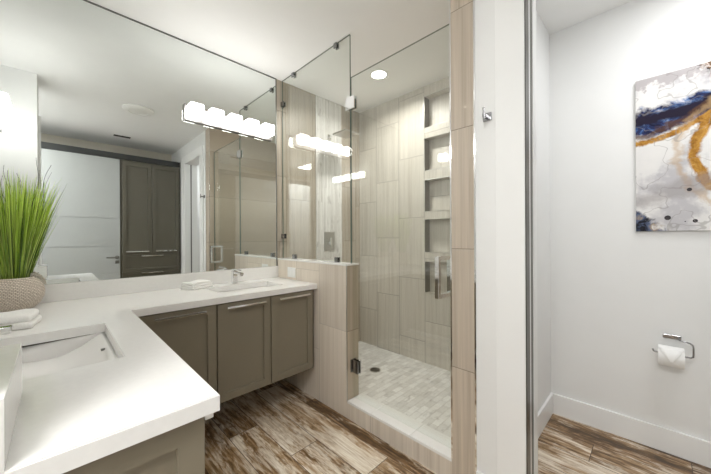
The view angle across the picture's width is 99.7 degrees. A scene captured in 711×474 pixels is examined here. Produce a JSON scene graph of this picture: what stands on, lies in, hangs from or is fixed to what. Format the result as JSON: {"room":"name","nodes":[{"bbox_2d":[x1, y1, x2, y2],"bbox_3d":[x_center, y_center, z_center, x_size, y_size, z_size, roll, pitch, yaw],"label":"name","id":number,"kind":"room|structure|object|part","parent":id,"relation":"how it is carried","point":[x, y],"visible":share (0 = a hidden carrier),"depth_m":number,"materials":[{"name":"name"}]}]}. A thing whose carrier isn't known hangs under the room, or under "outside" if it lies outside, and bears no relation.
{"room":"bathroom","nodes":[
{"label":"bathroom","id":0,"kind":"room"},
{"bbox_2d":[0,276,44,311],"bbox_3d":[-1.749,0.291,1.538,0.220,0.166,0.220,0,0,45],"label":"pot","id":1,"kind":"object","parent":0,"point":[16,292],"depth_m":1.49,"materials":[{"name":"beige wicker"}]},
{"bbox_2d":[277,259,353,417],"bbox_3d":[-0.351,0.743,2.487,0.932,1.075,0.115,0,0,45],"label":"wall","id":2,"kind":"structure","parent":0,"point":[326,381],"depth_m":2.27,"materials":[{"name":"tile"}]},
{"bbox_2d":[287,267,295,277],"bbox_3d":[-0.557,0.307,2.602,0.120,0.086,0.009,0,0,45],"label":"wall outlet","id":3,"kind":"object","parent":2,"relation":"attached to","point":[291,271],"visible":1,"depth_m":2.60,"materials":[{"name":"white plastic"}]},
{"bbox_2d":[277,257,358,265],"bbox_3d":[-0.351,0.200,2.485,0.939,0.012,0.123,0,0,45],"label":"trim","id":4,"kind":"structure","parent":2,"relation":"on","point":[287,258],"depth_m":2.37,"materials":[{"name":"white stone"}]},
{"bbox_2d":[281,34,350,263],"bbox_3d":[-0.361,-0.635,2.490,0.921,1.656,0.032,0,0,45],"label":"screen","id":5,"kind":"object","parent":4,"relation":"on","point":[336,44],"visible":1,"depth_m":2.55,"materials":[{"name":"clear glass"}]},
{"bbox_2d":[346,266,347,400],"bbox_3d":[-0.061,0.679,2.112,0.005,0.950,0.003,0,0,45],"label":"trim","id":6,"kind":"structure","parent":2,"relation":"attached to","point":[346,266],"depth_m":2.11,"materials":[{"name":"tile"}]},
{"bbox_2d":[345,24,449,373],"bbox_3d":[0.236,-0.003,1.897,0.832,2.293,0.153,0,0,45],"label":"shower door","id":7,"kind":"structure","parent":2,"relation":"attached to","point":[350,102],"depth_m":1.95,"materials":[{"name":"clear glass"}]},
{"bbox_3d":[0.251,-0.003,1.881,0.788,2.293,0.010,0,0,45],"label":"glass panel","id":8,"kind":"part","parent":7,"relation":"part of","materials":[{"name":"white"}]},
{"bbox_3d":[0.486,0.217,1.648,0.023,0.228,0.153,0,0,45],"label":"handle","id":9,"kind":"part","parent":7,"relation":"part of","materials":[{"name":"silver metal"}]},
{"bbox_2d":[347,403,451,473],"bbox_3d":[0.264,1.224,1.881,0.792,0.108,0.125,0,0,45],"label":"trim","id":10,"kind":"structure","parent":2,"relation":"attached to","point":[416,451],"depth_m":1.78,"materials":[{"name":"tile"}]},
{"bbox_2d":[347,393,451,461],"bbox_3d":[0.274,1.161,1.888,0.787,0.017,0.151,0,0,45],"label":"trim","id":11,"kind":"structure","parent":2,"relation":"attached to","point":[428,437],"depth_m":1.83,"materials":[{"name":"white stone"}]},
{"bbox_2d":[276,79,359,341],"bbox_3d":[-0.334,-0.092,3.232,0.108,2.745,1.200,0,0,45],"label":"wall","id":12,"kind":"structure","parent":0,"point":[298,220],"depth_m":3.09,"materials":[{"name":"tile"}]},
{"bbox_2d":[139,289,313,402],"bbox_3d":[-0.927,0.719,2.132,0.618,0.618,1.157,0,0,45],"label":"vanity cabinet","id":13,"kind":"object","parent":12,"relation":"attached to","point":[238,348],"visible":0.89,"depth_m":1.95,"materials":[{"name":"beige paint"}]},
{"bbox_3d":[-0.990,0.719,1.694,0.020,0.606,0.390,0,0,45],"label":"door","id":14,"kind":"part","parent":13,"relation":"part of","materials":[{"name":"beige paint"}]},
{"bbox_3d":[-0.972,0.439,1.675,0.034,0.012,0.260,0,0,45],"label":"handle","id":15,"kind":"part","parent":13,"relation":"part of","materials":[{"name":"silver metal"}]},
{"bbox_3d":[-0.721,0.718,1.963,0.020,0.606,0.356,0,0,45],"label":"door","id":16,"kind":"part","parent":13,"relation":"part of","materials":[{"name":"beige paint"}]},
{"bbox_3d":[-0.704,0.438,1.944,0.034,0.012,0.260,0,0,45],"label":"handle","id":17,"kind":"part","parent":13,"relation":"part of","materials":[{"name":"silver metal"}]},
{"bbox_3d":[-0.465,0.716,2.220,0.020,0.606,0.356,0,0,45],"label":"door","id":18,"kind":"part","parent":13,"relation":"part of","materials":[{"name":"beige paint"}]},
{"bbox_3d":[-0.447,0.436,2.200,0.034,0.012,0.260,0,0,45],"label":"handle","id":19,"kind":"part","parent":13,"relation":"part of","materials":[{"name":"silver metal"}]},
{"bbox_2d":[324,232,334,249],"bbox_3d":[-0.260,0.043,3.187,0.060,0.195,0.140,0,0,45],"label":"shower valve","id":20,"kind":"object","parent":12,"relation":"attached to","point":[329,237],"visible":1,"depth_m":3.19,"materials":[{"name":"metal"}]},
{"bbox_2d":[327,129,358,139],"bbox_3d":[-0.157,-1.064,3.085,0.356,0.063,0.190,0,0,45],"label":"shower","id":21,"kind":"object","parent":12,"relation":"attached to","point":[345,133],"visible":1,"depth_m":3.02,"materials":[{"name":"silver metal"}]},
{"bbox_2d":[347,265,358,399],"bbox_3d":[-0.021,0.679,2.156,0.004,0.950,0.113,0,0,45],"label":"wall","id":22,"kind":"structure","parent":0,"point":[352,271],"depth_m":2.15,"materials":[{"name":"tile"}]},
{"bbox_2d":[88,0,632,112],"bbox_3d":[-0.052,-1.490,0.927,3.775,0.050,4.050,0,0,45],"label":"ceiling","id":23,"kind":"structure","parent":0,"point":[273,38],"depth_m":2.15,"materials":[{"name":"paint"}]},
{"bbox_2d":[370,69,387,79],"bbox_3d":[0.211,-1.462,2.698,0.170,0.008,0.170,0,0,45],"label":"recessed light","id":24,"kind":"object","parent":23,"relation":"in","point":[377,74],"visible":1,"depth_m":2.69,"materials":[{"name":"white plastic"}]},
{"bbox_2d":[358,341,450,436],"bbox_3d":[0.320,1.255,2.596,1.724,0.045,0.985,0,0,45],"label":"floor","id":25,"kind":"structure","parent":0,"point":[421,391],"depth_m":2.49,"materials":[{"name":"tile"}]},
{"bbox_2d":[369,367,380,371],"bbox_3d":[0.181,1.230,2.778,0.104,0.004,0.104,0,0,45],"label":"floor drain","id":26,"kind":"object","parent":25,"relation":"on","point":[373,369],"visible":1,"depth_m":2.78,"materials":[{"name":"metal"}]},
{"bbox_2d":[205,379,710,473],"bbox_3d":[-0.038,1.305,0.929,3.775,0.050,4.050,0,0,45],"label":"floor","id":27,"kind":"structure","parent":0,"point":[278,427],"depth_m":1.83,"materials":[{"name":"brown wood"}]},
{"bbox_2d":[451,0,474,473],"bbox_3d":[0.926,-0.098,1.901,0.126,2.745,1.101,0,0,45],"label":"wall","id":28,"kind":"structure","parent":0,"point":[462,125],"depth_m":1.51,"materials":[{"name":"tile"}]},
{"bbox_2d":[449,0,452,459],"bbox_3d":[0.494,-0.158,1.553,0.008,2.620,0.003,0,0,45],"label":"trim","id":29,"kind":"structure","parent":28,"relation":"attached to","point":[449,0],"depth_m":1.55,"materials":[{"name":"silver metal"}]},
{"bbox_2d":[473,0,476,473],"bbox_3d":[0.583,-0.096,1.462,0.008,2.745,0.006,0,0,45],"label":"trim","id":30,"kind":"structure","parent":28,"relation":"attached to","point":[474,93],"depth_m":1.46,"materials":[{"name":"silver metal"}]},
{"bbox_2d":[491,0,496,473],"bbox_3d":[0.750,-0.097,1.420,0.135,2.745,0.170,0,0,45],"label":"wall","id":31,"kind":"structure","parent":0,"point":[492,1],"depth_m":1.40,"materials":[{"name":"paint"}]},
{"bbox_2d":[495,0,525,473],"bbox_3d":[0.696,-0.004,1.345,0.122,2.560,0.014,0,0,45],"label":"trim","id":32,"kind":"structure","parent":31,"relation":"attached to","point":[509,14],"depth_m":1.34,"materials":[{"name":"white paint"}]},
{"bbox_2d":[524,0,533,473],"bbox_3d":[0.781,0.056,1.346,0.011,2.440,0.125,0,0,45],"label":"trim","id":33,"kind":"structure","parent":31,"relation":"attached to","point":[526,3],"depth_m":1.32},
{"bbox_2d":[528,0,537,473],"bbox_3d":[0.816,0.055,1.383,0.009,2.440,0.134,0,0,45],"label":"trim","id":34,"kind":"structure","parent":31,"relation":"attached to","point":[534,133],"depth_m":1.40,"materials":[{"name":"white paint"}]},
{"bbox_2d":[475,0,550,473],"bbox_3d":[1.002,-0.098,1.826,0.085,2.745,1.100,0,0,45],"label":"wall","id":35,"kind":"structure","parent":0,"point":[483,39],"depth_m":1.45,"materials":[{"name":"paint"}]},
{"bbox_2d":[482,107,491,121],"bbox_3d":[0.607,-0.570,1.401,0.038,0.056,0.056,0,0,45],"label":"robe hook","id":36,"kind":"object","parent":35,"relation":"attached to","point":[485,116],"visible":1,"depth_m":1.40,"materials":[{"name":"silver metal"}]},
{"bbox_2d":[538,392,552,437],"bbox_3d":[1.104,1.204,1.852,0.015,0.140,0.928,0,0,45],"label":"baseboard","id":37,"kind":"structure","parent":35,"relation":"attached to","point":[545,412],"depth_m":2.02,"materials":[{"name":"white paint"}]},
{"bbox_2d":[359,0,710,441],"bbox_3d":[1.351,-0.100,2.325,3.575,2.745,0.100,0,0,45],"label":"wall","id":38,"kind":"structure","parent":0,"point":[616,288],"depth_m":2.02,"materials":[{"name":"paint"}]},
{"bbox_2d":[424,87,449,293],"bbox_3d":[0.782,-0.416,2.821,0.309,1.914,0.005,0,0,45],"label":"trim","id":39,"kind":"structure","parent":38,"relation":"attached to","point":[447,87],"depth_m":2.91,"materials":[{"name":"metal"}]},
{"bbox_2d":[553,393,710,467],"bbox_3d":[2.007,1.199,1.595,1.625,0.140,0.015,0,0,45],"label":"baseboard","id":40,"kind":"structure","parent":38,"relation":"attached to","point":[690,448],"depth_m":1.85,"materials":[{"name":"white paint"}]},
{"bbox_2d":[635,61,710,230],"bbox_3d":[2.063,-0.498,1.527,0.928,0.925,0.017,0,0,45],"label":"abstract painting","id":41,"kind":"object","parent":38,"relation":"attached to","point":[673,109],"visible":1,"depth_m":1.74},
{"bbox_2d":[652,333,694,358],"bbox_3d":[1.828,0.622,1.730,0.168,0.104,0.072,0,0,45],"label":"paper holder","id":42,"kind":"object","parent":38,"relation":"attached to","point":[670,336],"visible":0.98,"depth_m":1.73,"materials":[{"name":"silver metal"}]},
{"bbox_2d":[658,344,684,368],"bbox_3d":[1.800,0.682,1.710,0.106,0.113,0.118,0,0,45],"label":"toilet paper roll","id":43,"kind":"object","parent":42,"relation":"hanging from","point":[670,356],"visible":1,"depth_m":1.68,"materials":[{"name":"white paper"}]},
{"bbox_3d":[-1.426,-0.086,2.146,0.100,2.745,1.880,0,0,45],"label":"wall","id":44,"kind":"structure","parent":0,"visible":0},
{"bbox_2d":[0,0,276,283],"bbox_3d":[-1.354,-0.595,2.143,0.008,1.727,1.771,0,0,45],"label":"wall mirror","id":45,"kind":"object","parent":44,"relation":"attached to","point":[92,93],"visible":1,"depth_m":1.99,"materials":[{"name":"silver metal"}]},
{"bbox_2d":[183,102,273,140],"bbox_3d":[-0.986,-0.928,2.435,0.106,0.120,0.714,0,0,45],"label":"vanity light","id":46,"kind":"object","parent":45,"relation":"attached to","point":[194,112],"visible":1,"depth_m":2.38,"materials":[{"name":"white glass"}]},
{"bbox_3d":[-1.181,-0.937,2.220,0.078,0.088,0.096,0,0,45],"label":"lamp shade","id":47,"kind":"part","parent":46,"relation":"part of","materials":[{"name":"white glass"}]},
{"bbox_3d":[-1.078,-0.938,2.323,0.078,0.088,0.096,0,0,45],"label":"lamp shade","id":48,"kind":"part","parent":46,"relation":"part of","materials":[{"name":"white glass"}]},
{"bbox_3d":[-0.976,-0.938,2.425,0.078,0.088,0.096,0,0,45],"label":"lamp shade","id":49,"kind":"part","parent":46,"relation":"part of","materials":[{"name":"white glass"}]},
{"bbox_3d":[-0.873,-0.939,2.528,0.078,0.088,0.096,0,0,45],"label":"lamp shade","id":50,"kind":"part","parent":46,"relation":"part of","materials":[{"name":"white glass"}]},
{"bbox_3d":[-0.771,-0.939,2.630,0.078,0.088,0.096,0,0,45],"label":"lamp shade","id":51,"kind":"part","parent":46,"relation":"part of","materials":[{"name":"white glass"}]},
{"bbox_3d":[-1.516,-0.085,0.977,1.425,2.745,0.100,0,0,45],"label":"wall","id":52,"kind":"structure","parent":0,"visible":0},
{"bbox_2d":[0,343,21,472],"bbox_3d":[-0.762,0.311,0.504,0.351,0.116,0.250,0,0,45],"label":"backsplash","id":53,"kind":"structure","parent":52,"relation":"attached to","point":[10,355],"depth_m":0.55,"materials":[{"name":"white stone"}]},
{"bbox_2d":[22,334,213,473],"bbox_3d":[-1.157,0.720,1.115,1.728,0.620,0.595,0,0,45],"label":"vanity cabinet","id":54,"kind":"object","parent":52,"relation":"attached to","point":[179,450],"visible":0.27,"depth_m":0.65,"materials":[{"name":"beige paint"}]},
{"bbox_3d":[-0.482,0.718,0.583,0.020,0.616,0.353,0,0,45],"label":"panel","id":55,"kind":"part","parent":54,"relation":"part of","materials":[{"name":"beige paint"}]},
{"bbox_2d":[0,266,316,473],"bbox_3d":[-0.733,0.330,1.526,1.754,0.154,1.780,0,0,45],"label":"countertop","id":56,"kind":"structure","parent":54,"relation":"on","point":[61,422],"depth_m":0.75,"materials":[{"name":"white stone"}]},
{"bbox_2d":[0,325,12,335],"bbox_3d":[-1.127,0.313,0.879,0.048,0.116,0.159,0,0,45],"label":"faucet","id":57,"kind":"object","parent":56,"relation":"on","point":[4,330],"visible":1,"depth_m":0.92,"materials":[{"name":"silver metal"}]},
{"bbox_2d":[0,308,41,330],"bbox_3d":[-1.461,0.342,1.210,0.256,0.059,0.176,0,0,-37],"label":"folded towel","id":58,"kind":"object","parent":56,"relation":"on","point":[21,319],"visible":0.97,"depth_m":1.21,"materials":[{"name":"white fabric"}]},
{"bbox_2d":[0,160,63,311],"bbox_3d":[-1.716,-0.019,1.536,0.328,0.785,0.350,0,0,45],"label":"potted grass","id":59,"kind":"object","parent":56,"relation":"on","point":[21,232],"depth_m":1.51,"materials":[{"name":"green plant"}]},
{"bbox_2d":[22,332,117,379],"bbox_3d":[-1.022,0.461,0.984,0.539,0.104,0.363,0,0,45],"label":"undermount sink","id":60,"kind":"object","parent":56,"relation":"in","point":[62,355],"visible":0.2,"depth_m":1.15,"materials":[{"name":"white ceramic"}]},
{"bbox_2d":[180,279,212,289],"bbox_3d":[-1.155,0.345,2.188,0.131,0.051,0.191,0,0,17],"label":"folded towel","id":61,"kind":"object","parent":56,"relation":"on","point":[196,284],"visible":1,"depth_m":2.13,"materials":[{"name":"white fabric"}]},
{"bbox_2d":[231,269,243,283],"bbox_3d":[-0.927,0.311,2.352,0.159,0.116,0.048,0,0,45],"label":"faucet","id":62,"kind":"object","parent":56,"relation":"on","point":[234,273],"visible":1,"depth_m":2.37,"materials":[{"name":"silver metal"}]},
{"bbox_2d":[217,286,267,292],"bbox_3d":[-0.822,0.460,2.245,0.280,0.106,0.509,0,0,45],"label":"undermount sink","id":63,"kind":"object","parent":56,"relation":"in","point":[260,286],"visible":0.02,"depth_m":2.36,"materials":[{"name":"white ceramic"}]},
{"bbox_2d":[40,266,277,302],"bbox_3d":[-1.345,0.321,2.138,0.022,0.102,1.779,0,0,45],"label":"backsplash","id":64,"kind":"structure","parent":52,"relation":"attached to","point":[97,288],"depth_m":2.01,"materials":[{"name":"white stone"}]}
]}

